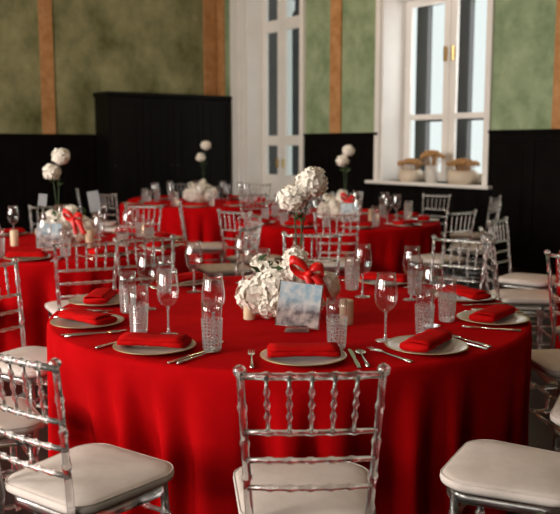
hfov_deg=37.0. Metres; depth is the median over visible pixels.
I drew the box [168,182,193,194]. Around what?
chair
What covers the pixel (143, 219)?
glass
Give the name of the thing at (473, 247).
seat cushion
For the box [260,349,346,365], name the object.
dinner plate
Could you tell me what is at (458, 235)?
seat cushion
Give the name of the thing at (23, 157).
wainscoting
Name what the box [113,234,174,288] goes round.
chair
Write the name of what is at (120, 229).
napkin
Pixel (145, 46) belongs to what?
wall
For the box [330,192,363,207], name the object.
chair
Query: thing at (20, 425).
seat cushion
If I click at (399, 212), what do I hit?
napkin
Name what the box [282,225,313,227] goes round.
dinner plate
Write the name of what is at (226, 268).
seat cushion
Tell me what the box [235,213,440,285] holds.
tablecloth
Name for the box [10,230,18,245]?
pillar candle
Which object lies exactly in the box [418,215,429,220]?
napkin
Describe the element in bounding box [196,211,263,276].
chair
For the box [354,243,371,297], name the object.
wine glass
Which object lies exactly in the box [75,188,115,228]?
chair
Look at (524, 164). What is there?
wall paneling
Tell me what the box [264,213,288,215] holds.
dinner plate
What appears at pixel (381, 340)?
wine glass
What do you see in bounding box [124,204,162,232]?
chair
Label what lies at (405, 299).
wine glass
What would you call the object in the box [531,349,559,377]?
seat cushion
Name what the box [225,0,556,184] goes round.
wall
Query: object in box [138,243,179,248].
dinner plate
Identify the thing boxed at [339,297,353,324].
pillar candle
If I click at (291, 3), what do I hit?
porch column
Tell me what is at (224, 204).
dinner plate
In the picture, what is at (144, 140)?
wall paneling
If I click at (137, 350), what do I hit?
dinner plate
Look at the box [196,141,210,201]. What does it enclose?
flower vase
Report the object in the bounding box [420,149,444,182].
flower pot
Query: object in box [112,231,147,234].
dinner plate
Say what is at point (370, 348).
fork
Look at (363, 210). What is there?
napkin
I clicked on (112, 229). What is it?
seat cushion
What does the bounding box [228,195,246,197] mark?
napkin
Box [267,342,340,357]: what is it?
napkin
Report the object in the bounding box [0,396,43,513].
chair
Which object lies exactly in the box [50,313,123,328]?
dinner plate
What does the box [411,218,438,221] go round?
dinner plate
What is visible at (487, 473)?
chair
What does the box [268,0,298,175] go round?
facade
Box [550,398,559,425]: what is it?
seat cushion
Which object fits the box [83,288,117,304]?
napkin
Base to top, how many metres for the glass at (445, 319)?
0.192 m
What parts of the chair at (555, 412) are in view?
seat frame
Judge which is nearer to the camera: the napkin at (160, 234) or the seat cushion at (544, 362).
the seat cushion at (544, 362)
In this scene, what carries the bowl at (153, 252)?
on the wine glass at (142, 308)
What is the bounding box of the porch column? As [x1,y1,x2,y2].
[288,0,294,174]
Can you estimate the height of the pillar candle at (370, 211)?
0.130 m
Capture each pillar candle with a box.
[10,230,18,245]
[85,230,93,247]
[243,293,254,319]
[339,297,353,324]
[368,208,373,220]
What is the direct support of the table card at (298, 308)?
on the tablecloth at (185, 415)
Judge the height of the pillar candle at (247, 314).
0.125 m
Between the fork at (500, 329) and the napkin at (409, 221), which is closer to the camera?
the fork at (500, 329)
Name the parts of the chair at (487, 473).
leg, leg, seat frame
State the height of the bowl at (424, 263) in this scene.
0.154 m
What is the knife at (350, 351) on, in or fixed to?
on the tablecloth at (185, 415)
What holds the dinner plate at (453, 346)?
on the tablecloth at (185, 415)
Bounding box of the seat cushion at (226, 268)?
[196,263,251,274]
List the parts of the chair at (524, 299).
post, rail, rail, post, seat frame, leg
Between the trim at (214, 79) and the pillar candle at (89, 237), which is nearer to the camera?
the pillar candle at (89, 237)
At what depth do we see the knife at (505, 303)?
4.00 m
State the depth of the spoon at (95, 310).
3.85 m
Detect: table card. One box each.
[36,222,61,250]
[275,280,323,332]
[340,202,358,221]
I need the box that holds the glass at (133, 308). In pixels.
[118,270,135,313]
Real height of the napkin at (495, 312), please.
0.040 m
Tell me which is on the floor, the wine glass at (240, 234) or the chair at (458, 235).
the chair at (458, 235)
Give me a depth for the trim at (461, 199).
11.10 m
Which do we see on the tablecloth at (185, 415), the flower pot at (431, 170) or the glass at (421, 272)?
the glass at (421, 272)
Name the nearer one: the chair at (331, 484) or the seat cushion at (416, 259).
the chair at (331, 484)
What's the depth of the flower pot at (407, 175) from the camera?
11.60 m
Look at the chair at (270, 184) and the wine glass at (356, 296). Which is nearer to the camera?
the wine glass at (356, 296)
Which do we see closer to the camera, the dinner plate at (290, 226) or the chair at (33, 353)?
the chair at (33, 353)
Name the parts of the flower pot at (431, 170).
pot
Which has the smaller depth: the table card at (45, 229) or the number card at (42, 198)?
the table card at (45, 229)
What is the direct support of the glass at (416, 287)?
on the tablecloth at (185, 415)
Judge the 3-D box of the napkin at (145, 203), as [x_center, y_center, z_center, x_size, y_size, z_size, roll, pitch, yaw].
[-1.592,-0.676,10.573,0.256,0.040,0.124,5,9,34]
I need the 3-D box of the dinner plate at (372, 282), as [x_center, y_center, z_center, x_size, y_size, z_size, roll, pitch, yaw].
[0.584,0.137,4.647,0.311,0.020,0.311,5,9,36]
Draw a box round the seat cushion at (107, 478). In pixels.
[4,444,173,513]
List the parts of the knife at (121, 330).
handle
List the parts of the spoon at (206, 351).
handle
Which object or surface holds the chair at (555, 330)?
on the floor
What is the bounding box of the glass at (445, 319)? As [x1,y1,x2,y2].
[438,276,456,321]
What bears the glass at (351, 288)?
on the tablecloth at (185, 415)
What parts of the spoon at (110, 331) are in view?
handle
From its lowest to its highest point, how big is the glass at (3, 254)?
0.192 m
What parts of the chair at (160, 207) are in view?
post, rail, rail, post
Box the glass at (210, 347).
[201,299,222,352]
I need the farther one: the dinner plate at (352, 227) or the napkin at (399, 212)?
the napkin at (399, 212)
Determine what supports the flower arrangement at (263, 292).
on the tablecloth at (185, 415)
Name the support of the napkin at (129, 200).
on the dinner plate at (122, 202)
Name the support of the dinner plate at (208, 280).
on the tablecloth at (185, 415)
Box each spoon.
[58,309,104,311]
[64,330,120,337]
[138,283,160,288]
[176,349,217,364]
[355,349,369,367]
[452,335,491,348]
[472,308,521,312]
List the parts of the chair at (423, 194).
post, rail, rail, post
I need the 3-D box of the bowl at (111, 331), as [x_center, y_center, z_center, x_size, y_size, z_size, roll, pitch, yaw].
[-0.680,0.306,3.403,0.067,0.007,0.040,-3,8,-21]
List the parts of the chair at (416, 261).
leg, seat frame, post, rail, rail, rail, post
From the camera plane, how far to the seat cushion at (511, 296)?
5.53 m
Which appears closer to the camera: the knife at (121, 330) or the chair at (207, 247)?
the knife at (121, 330)
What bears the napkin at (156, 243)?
on the dinner plate at (167, 246)
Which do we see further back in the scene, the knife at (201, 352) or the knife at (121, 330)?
the knife at (121, 330)
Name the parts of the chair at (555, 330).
rail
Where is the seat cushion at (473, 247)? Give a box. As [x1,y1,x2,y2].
[449,243,489,250]
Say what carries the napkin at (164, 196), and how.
on the dinner plate
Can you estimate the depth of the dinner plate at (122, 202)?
10.91 m
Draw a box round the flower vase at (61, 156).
[42,148,69,211]
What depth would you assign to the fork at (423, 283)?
4.54 m
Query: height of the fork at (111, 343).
0.016 m
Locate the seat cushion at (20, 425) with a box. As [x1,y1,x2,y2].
[0,397,43,438]
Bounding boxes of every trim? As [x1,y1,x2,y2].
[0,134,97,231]
[38,0,55,133]
[203,0,224,95]
[303,132,377,212]
[329,0,342,132]
[377,184,486,260]
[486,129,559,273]
[551,0,559,128]
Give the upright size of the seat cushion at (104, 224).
0.055 m
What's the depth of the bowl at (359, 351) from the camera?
3.08 m
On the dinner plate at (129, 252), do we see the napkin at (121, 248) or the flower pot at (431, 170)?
the napkin at (121, 248)
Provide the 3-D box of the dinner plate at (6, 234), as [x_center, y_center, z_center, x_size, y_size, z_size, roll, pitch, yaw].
[-2.326,-0.197,7.160,0.311,0.020,0.311,-6,10,-40]
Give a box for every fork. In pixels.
[95,341,116,349]
[248,350,254,368]
[366,346,412,363]
[403,282,425,287]
[462,325,520,331]
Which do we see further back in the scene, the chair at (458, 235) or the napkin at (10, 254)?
the chair at (458, 235)
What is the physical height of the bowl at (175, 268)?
0.154 m
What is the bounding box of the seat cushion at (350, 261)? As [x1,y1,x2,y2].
[314,257,359,267]
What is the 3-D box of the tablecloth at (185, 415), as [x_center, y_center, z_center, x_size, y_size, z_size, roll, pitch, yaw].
[0.041,0.594,3.943,2.182,0.700,2.199,0,8,-2]
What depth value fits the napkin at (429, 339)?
3.06 m
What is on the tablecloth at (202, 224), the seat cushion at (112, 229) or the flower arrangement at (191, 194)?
the flower arrangement at (191, 194)
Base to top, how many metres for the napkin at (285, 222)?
0.040 m
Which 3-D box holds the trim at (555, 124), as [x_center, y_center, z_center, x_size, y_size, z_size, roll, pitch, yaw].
[3.216,-3.115,9.316,0.035,3.335,0.270,-5,9,-36]
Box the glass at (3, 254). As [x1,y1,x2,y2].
[0,228,4,256]
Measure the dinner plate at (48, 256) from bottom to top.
0.020 m
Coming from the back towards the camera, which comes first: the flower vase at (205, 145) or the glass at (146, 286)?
the flower vase at (205, 145)
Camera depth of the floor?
4.82 m
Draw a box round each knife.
[61,330,126,335]
[167,350,205,363]
[348,349,360,367]
[462,302,507,305]
[467,343,487,349]
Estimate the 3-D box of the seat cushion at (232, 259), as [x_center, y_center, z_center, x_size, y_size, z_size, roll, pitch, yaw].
[-0.237,0.007,7.608,0.422,0.055,0.415,6,10,38]
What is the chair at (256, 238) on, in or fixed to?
on the floor
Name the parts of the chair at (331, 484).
post, rail, rail, rail, rail, post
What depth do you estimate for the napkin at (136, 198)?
11.48 m
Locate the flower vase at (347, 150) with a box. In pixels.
[336,144,354,192]
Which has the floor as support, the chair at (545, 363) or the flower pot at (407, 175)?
the chair at (545, 363)
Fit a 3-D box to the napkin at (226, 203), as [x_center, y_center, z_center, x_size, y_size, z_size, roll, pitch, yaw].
[-0.558,-0.681,10.609,0.256,0.040,0.124,-6,10,-38]
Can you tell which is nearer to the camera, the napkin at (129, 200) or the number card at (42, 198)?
the number card at (42, 198)
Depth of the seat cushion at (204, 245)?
8.36 m
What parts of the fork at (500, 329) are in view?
handle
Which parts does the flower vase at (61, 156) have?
stem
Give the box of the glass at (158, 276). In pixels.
[157,256,171,293]
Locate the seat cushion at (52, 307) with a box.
[45,300,69,313]
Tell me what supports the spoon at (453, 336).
on the tablecloth at (185, 415)
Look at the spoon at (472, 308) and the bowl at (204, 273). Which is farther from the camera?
the spoon at (472, 308)
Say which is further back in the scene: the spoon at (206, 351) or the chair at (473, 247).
the chair at (473, 247)
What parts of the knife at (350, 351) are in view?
blade, handle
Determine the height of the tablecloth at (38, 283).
0.700 m
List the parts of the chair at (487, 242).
post, rail, rail, rail, post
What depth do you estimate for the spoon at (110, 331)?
3.37 m
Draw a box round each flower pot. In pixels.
[397,158,423,181]
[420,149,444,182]
[446,158,479,183]
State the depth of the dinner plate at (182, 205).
10.34 m
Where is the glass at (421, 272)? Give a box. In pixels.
[407,257,422,295]
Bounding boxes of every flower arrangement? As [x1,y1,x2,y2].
[35,204,97,243]
[183,179,217,202]
[234,245,340,318]
[316,189,361,220]
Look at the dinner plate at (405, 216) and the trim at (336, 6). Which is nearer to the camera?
the dinner plate at (405, 216)
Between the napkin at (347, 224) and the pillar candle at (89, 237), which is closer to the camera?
the pillar candle at (89, 237)
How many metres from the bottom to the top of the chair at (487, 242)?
0.919 m
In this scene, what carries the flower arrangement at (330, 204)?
on the tablecloth at (388, 242)
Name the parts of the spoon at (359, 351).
handle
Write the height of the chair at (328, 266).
0.919 m
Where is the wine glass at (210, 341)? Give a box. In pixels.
[201,273,224,343]
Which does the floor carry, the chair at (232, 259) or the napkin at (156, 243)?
the chair at (232, 259)
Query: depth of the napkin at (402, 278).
4.60 m
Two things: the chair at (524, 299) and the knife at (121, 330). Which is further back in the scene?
the chair at (524, 299)
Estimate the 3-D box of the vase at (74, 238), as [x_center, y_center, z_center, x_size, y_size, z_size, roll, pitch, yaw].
[-1.630,-0.134,6.408,0.200,0.088,0.200,0,8,0]
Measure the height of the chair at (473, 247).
0.919 m
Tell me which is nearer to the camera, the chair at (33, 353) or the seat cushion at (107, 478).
the seat cushion at (107, 478)
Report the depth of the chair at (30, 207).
7.99 m
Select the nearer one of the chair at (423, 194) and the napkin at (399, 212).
the napkin at (399, 212)
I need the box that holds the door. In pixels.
[229,0,305,211]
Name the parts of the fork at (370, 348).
handle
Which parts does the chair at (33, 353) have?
rail, rail, rail, rail, post, seat frame, leg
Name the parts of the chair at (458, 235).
post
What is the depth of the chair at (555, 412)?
3.13 m
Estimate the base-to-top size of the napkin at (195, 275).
0.040 m
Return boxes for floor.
[0,263,559,513]
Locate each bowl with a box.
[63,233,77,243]
[105,330,120,332]
[137,252,156,284]
[156,268,178,306]
[201,273,224,312]
[205,349,217,352]
[354,243,371,274]
[355,349,365,353]
[374,273,397,311]
[421,263,442,298]
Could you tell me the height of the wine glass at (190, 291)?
0.268 m
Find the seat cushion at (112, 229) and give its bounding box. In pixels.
[103,226,144,231]
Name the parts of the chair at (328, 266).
post, rail, rail, rail, rail, seat frame, post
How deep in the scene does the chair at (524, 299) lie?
5.54 m
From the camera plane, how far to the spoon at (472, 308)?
3.88 m
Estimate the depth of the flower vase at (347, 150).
8.65 m
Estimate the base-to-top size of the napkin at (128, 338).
0.040 m
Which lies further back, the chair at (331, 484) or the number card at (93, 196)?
the number card at (93, 196)
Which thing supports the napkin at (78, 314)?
on the dinner plate at (59, 322)
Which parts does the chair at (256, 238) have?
post, rail, rail, rail, rail, post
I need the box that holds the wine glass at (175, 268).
[156,268,178,333]
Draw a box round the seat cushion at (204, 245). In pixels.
[189,242,226,249]
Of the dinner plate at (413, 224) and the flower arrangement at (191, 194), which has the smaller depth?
the dinner plate at (413, 224)
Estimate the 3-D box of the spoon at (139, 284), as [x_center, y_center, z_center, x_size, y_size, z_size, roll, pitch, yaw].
[-0.704,0.162,4.503,0.040,0.014,0.226,-6,10,-38]
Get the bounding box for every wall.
[0,0,216,133]
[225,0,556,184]
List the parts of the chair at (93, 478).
post, rail, rail, rail, rail, post, seat frame, leg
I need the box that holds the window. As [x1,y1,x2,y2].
[365,0,494,189]
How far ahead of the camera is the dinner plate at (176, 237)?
6.88 m
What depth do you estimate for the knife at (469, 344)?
3.16 m
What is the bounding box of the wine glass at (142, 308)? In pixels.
[137,252,156,310]
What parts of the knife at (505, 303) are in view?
handle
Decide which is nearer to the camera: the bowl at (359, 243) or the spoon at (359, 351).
the spoon at (359, 351)
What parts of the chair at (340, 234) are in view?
post, rail, rail, post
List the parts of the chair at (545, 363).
seat frame, leg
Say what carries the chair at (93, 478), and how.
on the floor
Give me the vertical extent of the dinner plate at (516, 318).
0.020 m
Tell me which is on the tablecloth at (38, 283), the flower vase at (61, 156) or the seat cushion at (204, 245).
the flower vase at (61, 156)
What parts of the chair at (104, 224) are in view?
post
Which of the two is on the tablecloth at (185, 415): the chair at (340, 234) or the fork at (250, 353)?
the fork at (250, 353)
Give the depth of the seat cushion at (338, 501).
2.40 m
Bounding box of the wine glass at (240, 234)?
[234,234,250,283]
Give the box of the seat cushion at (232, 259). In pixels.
[227,253,281,263]
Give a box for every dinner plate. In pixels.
[0,232,26,235]
[3,255,50,260]
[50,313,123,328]
[68,294,132,305]
[87,251,130,256]
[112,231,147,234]
[113,339,195,354]
[122,202,143,204]
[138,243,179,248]
[146,235,182,239]
[156,278,211,286]
[182,205,206,207]
[224,204,247,206]
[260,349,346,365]
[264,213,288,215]
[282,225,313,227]
[340,225,373,228]
[357,278,412,285]
[385,335,468,354]
[389,223,421,226]
[394,214,419,217]
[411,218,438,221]
[435,291,496,301]
[456,310,529,324]
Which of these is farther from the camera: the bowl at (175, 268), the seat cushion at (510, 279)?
the seat cushion at (510, 279)
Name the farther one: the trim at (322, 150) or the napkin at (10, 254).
the trim at (322, 150)
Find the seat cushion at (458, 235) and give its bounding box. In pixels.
[450,232,488,238]
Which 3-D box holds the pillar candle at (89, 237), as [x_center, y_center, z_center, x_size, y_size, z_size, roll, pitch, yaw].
[-1.430,-0.142,6.286,0.064,0.140,0.064,0,8,0]
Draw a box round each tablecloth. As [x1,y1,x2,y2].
[0,231,189,352]
[47,275,531,513]
[120,198,275,263]
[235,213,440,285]
[556,252,559,348]
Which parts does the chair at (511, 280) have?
post, rail, rail, rail, post, seat frame, leg, leg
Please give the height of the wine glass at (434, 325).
0.268 m
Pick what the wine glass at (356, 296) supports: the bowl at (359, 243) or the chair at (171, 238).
the bowl at (359, 243)
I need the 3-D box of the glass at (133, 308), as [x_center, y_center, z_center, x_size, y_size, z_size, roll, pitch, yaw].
[-0.696,0.160,3.817,0.081,0.192,0.081,-1,8,-6]
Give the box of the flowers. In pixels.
[276,166,327,255]
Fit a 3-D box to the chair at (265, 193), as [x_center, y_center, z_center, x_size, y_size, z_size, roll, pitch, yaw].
[-0.195,-0.282,9.812,0.422,0.919,0.497,-5,9,-34]
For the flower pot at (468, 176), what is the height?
0.337 m
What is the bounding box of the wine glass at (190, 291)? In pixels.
[185,241,201,292]
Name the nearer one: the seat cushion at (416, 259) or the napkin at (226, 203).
the seat cushion at (416, 259)
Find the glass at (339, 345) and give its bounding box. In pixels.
[326,297,347,349]
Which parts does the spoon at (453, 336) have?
handle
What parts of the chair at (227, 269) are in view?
seat frame, post, rail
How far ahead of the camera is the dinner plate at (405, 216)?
8.92 m
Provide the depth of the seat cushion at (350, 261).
7.15 m
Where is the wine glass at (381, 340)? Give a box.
[374,273,397,342]
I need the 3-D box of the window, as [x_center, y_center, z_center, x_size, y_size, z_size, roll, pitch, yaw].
[2.271,-2.386,11.344,0.920,2.815,2.280,-5,9,-36]
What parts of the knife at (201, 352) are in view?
handle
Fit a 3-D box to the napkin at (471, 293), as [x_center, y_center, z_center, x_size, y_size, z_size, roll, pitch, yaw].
[0.924,0.173,4.170,0.124,0.040,0.256,-4,8,-27]
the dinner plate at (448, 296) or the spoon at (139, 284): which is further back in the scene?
the spoon at (139, 284)
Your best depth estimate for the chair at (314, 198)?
11.56 m
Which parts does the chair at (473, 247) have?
leg, seat frame, post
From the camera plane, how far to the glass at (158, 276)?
4.34 m
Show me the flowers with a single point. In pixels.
(306, 186)
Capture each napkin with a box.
[0,228,24,233]
[6,251,47,257]
[58,308,116,324]
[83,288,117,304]
[88,246,128,254]
[115,227,145,232]
[117,332,191,347]
[128,199,139,202]
[131,197,146,200]
[144,202,164,204]
[146,241,170,246]
[154,231,170,237]
[156,195,174,198]
[160,271,207,283]
[184,203,204,205]
[225,201,246,204]
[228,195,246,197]
[249,217,269,222]
[266,209,289,213]
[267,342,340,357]
[284,221,313,225]
[342,222,371,226]
[360,209,381,212]
[360,271,409,282]
[393,219,417,224]
[397,211,418,215]
[399,328,452,352]
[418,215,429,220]
[440,284,490,299]
[469,304,515,322]
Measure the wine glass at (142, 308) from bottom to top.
0.268 m
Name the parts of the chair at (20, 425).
leg, seat frame, leg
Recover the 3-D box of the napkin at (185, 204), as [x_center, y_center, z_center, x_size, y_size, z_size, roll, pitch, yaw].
[-1.069,-0.657,10.425,0.256,0.040,0.124,0,8,-2]
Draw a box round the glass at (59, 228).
[59,228,70,256]
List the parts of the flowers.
stem, stem, stem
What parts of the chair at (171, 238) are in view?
post, rail, rail, rail, post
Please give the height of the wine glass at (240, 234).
0.268 m
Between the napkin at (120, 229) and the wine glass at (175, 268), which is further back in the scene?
the napkin at (120, 229)
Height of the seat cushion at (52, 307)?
0.055 m
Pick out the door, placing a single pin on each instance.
(250, 27)
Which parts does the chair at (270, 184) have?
rail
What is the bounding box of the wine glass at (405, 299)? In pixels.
[403,246,420,300]
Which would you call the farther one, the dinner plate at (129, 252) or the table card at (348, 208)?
the table card at (348, 208)
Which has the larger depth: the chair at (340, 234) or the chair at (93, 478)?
the chair at (340, 234)
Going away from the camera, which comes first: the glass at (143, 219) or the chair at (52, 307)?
the chair at (52, 307)
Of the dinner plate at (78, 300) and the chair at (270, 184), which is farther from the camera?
the chair at (270, 184)
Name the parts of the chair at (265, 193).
post, rail, rail, post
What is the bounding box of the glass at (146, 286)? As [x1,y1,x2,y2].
[128,286,147,332]
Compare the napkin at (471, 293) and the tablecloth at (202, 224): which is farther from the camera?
the tablecloth at (202, 224)
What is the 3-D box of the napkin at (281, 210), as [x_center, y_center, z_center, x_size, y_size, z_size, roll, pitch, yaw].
[-0.021,-0.500,9.248,0.256,0.040,0.124,-7,10,-44]
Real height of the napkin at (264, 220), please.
0.040 m
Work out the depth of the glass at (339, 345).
3.13 m
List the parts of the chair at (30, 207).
post, rail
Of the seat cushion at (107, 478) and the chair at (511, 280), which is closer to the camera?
the seat cushion at (107, 478)
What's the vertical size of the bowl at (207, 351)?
0.007 m
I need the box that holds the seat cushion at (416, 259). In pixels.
[409,253,465,263]
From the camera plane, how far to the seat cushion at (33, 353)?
3.91 m
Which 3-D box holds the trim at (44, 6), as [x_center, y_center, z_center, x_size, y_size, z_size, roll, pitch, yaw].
[-3.763,-3.660,13.420,0.220,3.335,0.035,-5,9,-36]
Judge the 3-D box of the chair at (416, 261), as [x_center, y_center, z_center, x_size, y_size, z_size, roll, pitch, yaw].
[1.447,0.021,7.531,0.422,0.919,0.497,-6,9,-37]
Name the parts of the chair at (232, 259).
post, rail, rail, rail, post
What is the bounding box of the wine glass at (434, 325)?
[421,263,442,327]
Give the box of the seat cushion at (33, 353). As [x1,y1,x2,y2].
[0,346,46,377]
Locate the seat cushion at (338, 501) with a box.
[233,463,375,513]
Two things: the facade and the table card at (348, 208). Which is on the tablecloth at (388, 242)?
the table card at (348, 208)
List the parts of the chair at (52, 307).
post, rail, rail, rail, rail, post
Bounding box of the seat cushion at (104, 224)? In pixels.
[94,221,115,226]
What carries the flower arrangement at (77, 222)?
on the tablecloth at (38, 283)
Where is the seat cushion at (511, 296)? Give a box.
[491,289,559,304]
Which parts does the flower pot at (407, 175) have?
pot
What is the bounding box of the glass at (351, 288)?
[345,254,359,290]
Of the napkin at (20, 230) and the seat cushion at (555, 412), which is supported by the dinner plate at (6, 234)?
the napkin at (20, 230)
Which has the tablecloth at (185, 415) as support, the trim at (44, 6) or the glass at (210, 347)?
the glass at (210, 347)
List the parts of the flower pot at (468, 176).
pot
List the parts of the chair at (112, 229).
post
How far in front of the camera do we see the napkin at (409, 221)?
7.93 m
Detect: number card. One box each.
[38,194,46,221]
[87,190,101,240]
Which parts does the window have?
sill, handle, frame, handle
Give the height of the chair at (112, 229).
0.919 m
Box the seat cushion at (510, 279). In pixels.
[498,273,556,286]
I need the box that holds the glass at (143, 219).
[143,219,153,243]
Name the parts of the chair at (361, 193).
rail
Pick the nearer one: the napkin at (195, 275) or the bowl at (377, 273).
the bowl at (377, 273)
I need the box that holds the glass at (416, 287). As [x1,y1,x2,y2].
[415,287,434,333]
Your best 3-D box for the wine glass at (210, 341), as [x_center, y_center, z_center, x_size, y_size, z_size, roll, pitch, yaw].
[-0.259,0.198,3.239,0.091,0.268,0.091,3,8,24]
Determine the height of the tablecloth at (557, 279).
0.700 m
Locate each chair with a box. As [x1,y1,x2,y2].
[0,257,47,461]
[0,354,173,513]
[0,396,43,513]
[28,204,70,231]
[45,238,119,318]
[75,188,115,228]
[98,193,144,231]
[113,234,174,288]
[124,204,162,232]
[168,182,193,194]
[178,200,226,271]
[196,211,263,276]
[217,208,281,274]
[233,363,390,513]
[234,222,262,275]
[238,192,267,215]
[248,183,271,198]
[281,231,342,275]
[309,193,317,212]
[313,212,360,276]
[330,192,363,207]
[409,209,477,286]
[421,193,450,271]
[430,234,490,289]
[440,439,559,513]
[449,201,501,289]
[450,195,501,274]
[478,226,559,348]
[486,216,556,345]
[529,349,559,451]
[544,249,559,413]
[550,395,559,452]
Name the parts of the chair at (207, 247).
post, post, seat frame, leg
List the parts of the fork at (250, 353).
handle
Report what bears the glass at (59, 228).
on the tablecloth at (38, 283)

